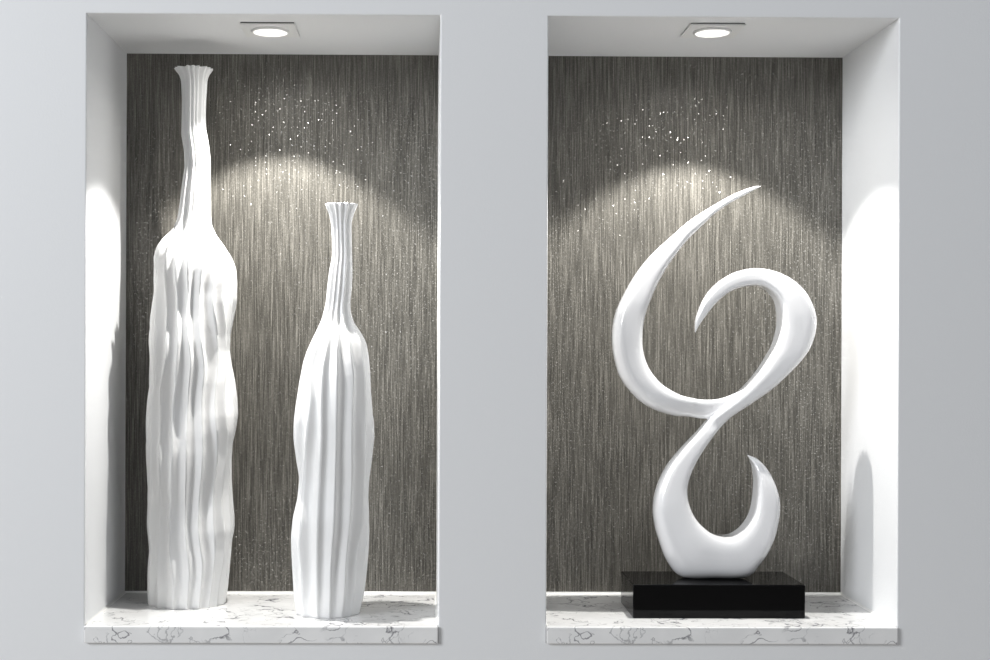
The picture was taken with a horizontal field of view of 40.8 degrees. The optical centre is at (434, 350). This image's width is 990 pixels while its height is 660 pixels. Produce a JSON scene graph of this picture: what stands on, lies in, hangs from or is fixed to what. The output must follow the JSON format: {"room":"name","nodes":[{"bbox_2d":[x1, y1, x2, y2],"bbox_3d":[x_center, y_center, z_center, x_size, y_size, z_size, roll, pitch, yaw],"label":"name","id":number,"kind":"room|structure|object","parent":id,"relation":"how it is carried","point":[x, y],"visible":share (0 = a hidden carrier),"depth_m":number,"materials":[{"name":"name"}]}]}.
{"room":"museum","nodes":[
{"label":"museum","id":0,"kind":"room"},
{"bbox_2d":[125,54,842,591],"bbox_3d":[0.099,-0.037,2.629,1.412,1.090,0.013,0,0,-1],"label":"wall","id":1,"kind":"structure","parent":0,"point":[639,147],"depth_m":2.62,"materials":[{"name":"paper"}]},
{"bbox_2d":[0,0,989,659],"bbox_3d":[0.026,0.103,2.490,4.900,2.750,0.360,0,0,-1],"label":"wall","id":2,"kind":"structure","parent":0,"point":[915,358],"depth_m":2.31,"materials":[{"name":"white paint"}]},
{"bbox_2d":[84,593,437,643],"bbox_3d":[-0.301,0.492,2.459,0.612,0.030,0.318,0,0,-1],"label":"shelf","id":3,"kind":"object","parent":2,"relation":"attached to","point":[244,617],"visible":0.85,"depth_m":2.33,"materials":[{"name":"stone"}]},
{"bbox_2d":[146,65,237,609],"bbox_3d":[-0.458,-0.028,2.510,0.169,1.009,0.161,0,0,23],"label":"ribbed vase","id":4,"kind":"object","parent":3,"relation":"on","point":[192,408],"visible":1,"depth_m":2.46,"materials":[{"name":"white ceramic"}]},
{"bbox_2d":[291,202,373,618],"bbox_3d":[-0.185,0.105,2.426,0.151,0.745,0.136,0,0,-6],"label":"ribbed vase","id":5,"kind":"object","parent":3,"relation":"on","point":[333,431],"visible":1,"depth_m":2.38,"materials":[{"name":"white ceramic"}]},
{"bbox_2d":[85,591,437,625],"bbox_3d":[-0.301,0.475,2.465,0.612,0.004,0.308,0,0,-1],"label":"trim","id":6,"kind":"structure","parent":2,"relation":"attached to","point":[124,592],"depth_m":2.62,"materials":[{"name":"white"}]},
{"bbox_2d":[239,22,299,36],"bbox_3d":[-0.297,-0.589,2.409,0.098,0.027,0.098,0,0,-1],"label":"recessed light","id":7,"kind":"object","parent":2,"relation":"in","point":[251,29],"visible":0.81,"depth_m":2.39,"materials":[{"name":"white metal"}]},
{"bbox_2d":[680,23,745,37],"bbox_3d":[0.502,-0.586,2.402,0.098,0.027,0.098,0,0,-1],"label":"recessed light","id":8,"kind":"object","parent":2,"relation":"in","point":[694,30],"visible":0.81,"depth_m":2.39,"materials":[{"name":"white metal"}]},
{"bbox_2d":[546,592,895,625],"bbox_3d":[0.498,0.478,2.473,0.612,0.004,0.308,0,0,-1],"label":"trim","id":9,"kind":"structure","parent":2,"relation":"attached to","point":[839,593],"depth_m":2.62,"materials":[{"name":"white"}]},
{"bbox_2d":[546,594,897,643],"bbox_3d":[0.498,0.495,2.467,0.611,0.030,0.318,0,0,-1],"label":"shelf","id":10,"kind":"object","parent":2,"relation":"attached to","point":[570,618],"visible":0.7,"depth_m":2.32,"materials":[{"name":"stone"}]},
{"bbox_2d":[612,186,816,618],"bbox_3d":[0.515,0.088,2.457,0.376,0.785,0.146,0,0,-1],"label":"abstract sculpture","id":11,"kind":"object","parent":10,"relation":"on","point":[713,575],"visible":1,"depth_m":2.43,"materials":[{"name":"white ceramic"}]}
]}

